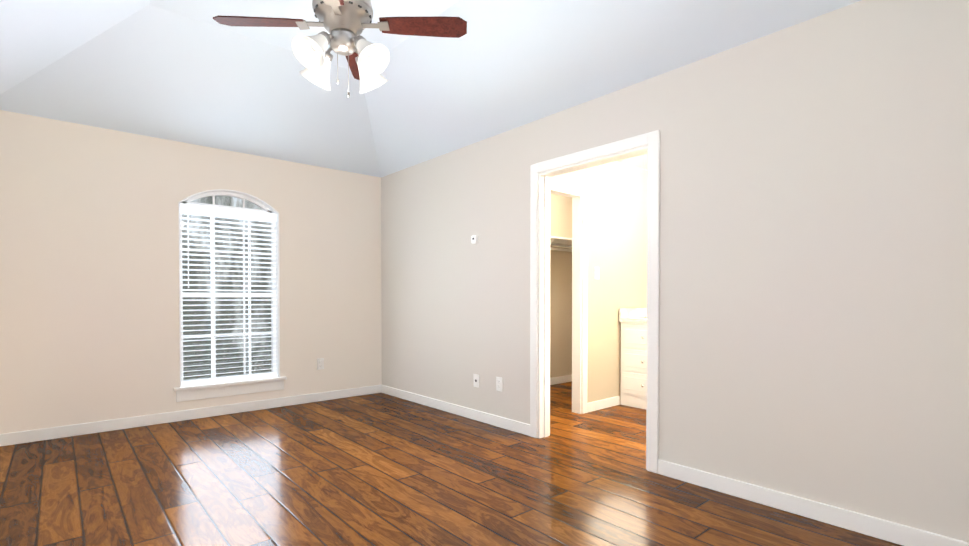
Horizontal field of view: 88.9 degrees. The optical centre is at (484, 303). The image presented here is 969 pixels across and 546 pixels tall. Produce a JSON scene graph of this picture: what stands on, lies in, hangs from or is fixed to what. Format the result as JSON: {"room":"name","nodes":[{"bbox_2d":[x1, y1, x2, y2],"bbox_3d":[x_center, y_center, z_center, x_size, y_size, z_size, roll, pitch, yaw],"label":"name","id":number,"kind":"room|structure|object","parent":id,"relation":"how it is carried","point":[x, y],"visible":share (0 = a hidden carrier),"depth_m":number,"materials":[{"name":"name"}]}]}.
{"room":"empty bedroom","nodes":[
{"label":"empty bedroom","id":0,"kind":"room"},
{"bbox_2d":[0,110,381,433],"bbox_3d":[-2.438,-0.496,4.646,3.440,3.050,0.160,-1,1,-41],"label":"wall","id":1,"kind":"structure","parent":0,"point":[89,273],"depth_m":4.12,"materials":[{"name":"paint"}]},
{"bbox_2d":[0,385,380,445],"bbox_3d":[-2.381,0.985,4.598,3.200,0.090,0.015,-1,1,-41],"label":"baseboard","id":2,"kind":"structure","parent":1,"relation":"attached to","point":[20,437],"depth_m":4.28,"materials":[{"name":"white wood"}]},
{"bbox_2d":[178,189,279,386],"bbox_3d":[-2.400,-0.164,4.668,0.870,1.794,0.133,-1,1,-41],"label":"window","id":3,"kind":"structure","parent":1,"relation":"in","point":[260,203],"depth_m":4.74,"materials":[{"name":"white plastic"}]},
{"bbox_2d":[180,203,276,385],"bbox_3d":[-2.383,-0.082,4.647,0.812,1.613,0.068,-1,1,-41],"label":"window blinds","id":4,"kind":"object","parent":3,"relation":"attached to","point":[207,211],"visible":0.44,"depth_m":4.61,"materials":[{"name":"white plastic"}]},
{"bbox_2d":[173,376,286,401],"bbox_3d":[-2.369,0.795,4.643,0.960,0.128,0.130,-1,1,-41],"label":"window sill","id":5,"kind":"structure","parent":1,"relation":"attached to","point":[214,389],"depth_m":4.58,"materials":[{"name":"white wood"}]},
{"bbox_2d":[317,358,323,369],"bbox_3d":[-1.718,0.632,5.172,0.072,0.116,0.009,-1,1,-41],"label":"outlet","id":6,"kind":"object","parent":1,"relation":"attached to","point":[320,363],"visible":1,"depth_m":5.17,"materials":[{"name":"white plastic"}]},
{"bbox_2d":[0,0,860,176],"bbox_3d":[-0.552,-1.653,2.454,3.200,0.520,5.600,-1,1,-41],"label":"ceiling","id":7,"kind":"structure","parent":0,"point":[191,72],"depth_m":3.53,"materials":[{"name":"paint"}]},
{"bbox_2d":[213,0,466,96],"bbox_3d":[-0.764,-1.519,2.669,1.001,0.795,1.001,1,1,42],"label":"ceiling fan","id":8,"kind":"object","parent":7,"relation":"hanging from","point":[344,23],"visible":1,"depth_m":2.63,"materials":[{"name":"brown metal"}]},
{"bbox_2d":[0,382,901,545],"bbox_3d":[0.561,1.094,3.480,6.420,0.100,5.880,-1,1,-41],"label":"floor","id":9,"kind":"structure","parent":0,"point":[379,469],"depth_m":2.82,"materials":[{"name":"brown wood"}]},
{"bbox_2d":[619,308,646,408],"bbox_3d":[2.113,0.501,5.231,1.537,1.040,0.612,-1,1,-41],"label":"bathroom vanity","id":10,"kind":"object","parent":9,"relation":"on","point":[633,321],"visible":0.15,"depth_m":4.87,"materials":[{"name":"white wood"}]},
{"bbox_2d":[550,193,571,377],"bbox_3d":[0.592,-0.213,5.978,2.880,2.450,0.100,-1,1,-41],"label":"wall","id":11,"kind":"structure","parent":0,"point":[560,296],"depth_m":6.24,"materials":[{"name":"paint"}]},
{"bbox_2d":[550,374,571,384],"bbox_3d":[0.629,0.967,5.949,2.880,0.090,0.015,-1,1,-41],"label":"baseboard","id":12,"kind":"structure","parent":11,"relation":"attached to","point":[560,379],"depth_m":6.23,"materials":[{"name":"white wood"}]},
{"bbox_2d":[550,236,571,251],"bbox_3d":[0.748,-0.616,5.793,2.870,0.300,0.344,-1,1,-41],"label":"closet shelf","id":13,"kind":"object","parent":11,"relation":"attached to","point":[560,243],"visible":0.21,"depth_m":5.90,"materials":[{"name":"white wood"}]},
{"bbox_2d":[551,161,646,413],"bbox_3d":[1.377,-0.202,5.071,2.880,2.450,0.100,-1,1,-41],"label":"wall","id":14,"kind":"structure","parent":0,"point":[617,223],"depth_m":4.90,"materials":[{"name":"paint"}]},
{"bbox_2d":[550,179,587,413],"bbox_3d":[0.607,0.012,4.406,0.700,2.040,0.100,-1,1,-41],"label":"door frame","id":15,"kind":"structure","parent":14,"relation":"attached to","point":[576,288],"depth_m":4.62,"materials":[{"name":"white wood"}]},
{"bbox_2d":[594,267,598,278],"bbox_3d":[1.082,-0.292,4.739,0.072,0.116,0.012,-1,1,-41],"label":"light switch","id":16,"kind":"object","parent":14,"relation":"attached to","point":[596,272],"visible":1,"depth_m":4.73,"materials":[{"name":"white plastic"}]},
{"bbox_2d":[587,396,619,412],"bbox_3d":[1.163,0.982,4.824,0.528,0.090,0.015,-1,1,-41],"label":"baseboard","id":17,"kind":"structure","parent":14,"relation":"attached to","point":[602,404],"depth_m":4.81,"materials":[{"name":"white wood"}]},
{"bbox_2d":[618,154,646,169],"bbox_3d":[1.574,-1.474,4.828,2.880,0.100,2.900,-1,1,-41],"label":"ceiling","id":18,"kind":"structure","parent":0,"point":[640,161],"depth_m":4.96,"materials":[{"name":"paint"}]},
{"bbox_2d":[381,0,968,541],"bbox_3d":[0.742,-0.482,3.511,0.120,3.050,5.720,-1,1,-41],"label":"wall","id":19,"kind":"structure","parent":0,"point":[813,298],"depth_m":2.52,"materials":[{"name":"paint"}]},
{"bbox_2d":[381,385,529,435],"bbox_3d":[-0.405,0.983,4.750,0.015,0.090,2.343,-1,1,-41],"label":"baseboard","id":20,"kind":"structure","parent":19,"relation":"attached to","point":[502,422],"depth_m":4.50,"materials":[{"name":"white wood"}]},
{"bbox_2d":[471,235,477,243],"bbox_3d":[-0.092,-0.568,4.362,0.022,0.075,0.075,-1,1,-41],"label":"light switch","id":21,"kind":"object","parent":19,"relation":"attached to","point":[474,239],"visible":0.98,"depth_m":4.34,"materials":[{"name":"white plastic"}]},
{"bbox_2d":[473,374,478,387],"bbox_3d":[-0.074,0.682,4.367,0.010,0.116,0.072,-1,1,-41],"label":"jack","id":22,"kind":"object","parent":19,"relation":"attached to","point":[475,380],"visible":1,"depth_m":4.36,"materials":[{"name":"white plastic"}]},
{"bbox_2d":[496,377,501,390],"bbox_3d":[0.123,0.675,4.141,0.009,0.116,0.072,-1,1,-41],"label":"outlet","id":23,"kind":"object","parent":19,"relation":"attached to","point":[498,383],"visible":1,"depth_m":4.13,"materials":[{"name":"white plastic"}]},
{"bbox_2d":[530,130,659,473],"bbox_3d":[0.768,-0.015,3.486,0.156,2.117,1.084,-1,1,-41],"label":"door frame","id":24,"kind":"structure","parent":19,"relation":"attached to","point":[651,140],"depth_m":3.58,"materials":[{"name":"white wood"}]},
{"bbox_2d":[658,459,968,545],"bbox_3d":[1.778,1.015,2.230,0.015,0.090,2.158,-1,1,-41],"label":"baseboard","id":25,"kind":"structure","parent":19,"relation":"attached to","point":[890,531],"depth_m":2.42,"materials":[{"name":"white wood"}]},
{"label":"outside","id":26,"kind":"structure","parent":0,"visible":0},
{"bbox_2d":[182,196,270,379],"bbox_3d":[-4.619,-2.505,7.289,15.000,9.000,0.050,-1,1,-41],"label":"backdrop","id":27,"kind":"structure","parent":26,"point":[225,199],"depth_m":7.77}
]}

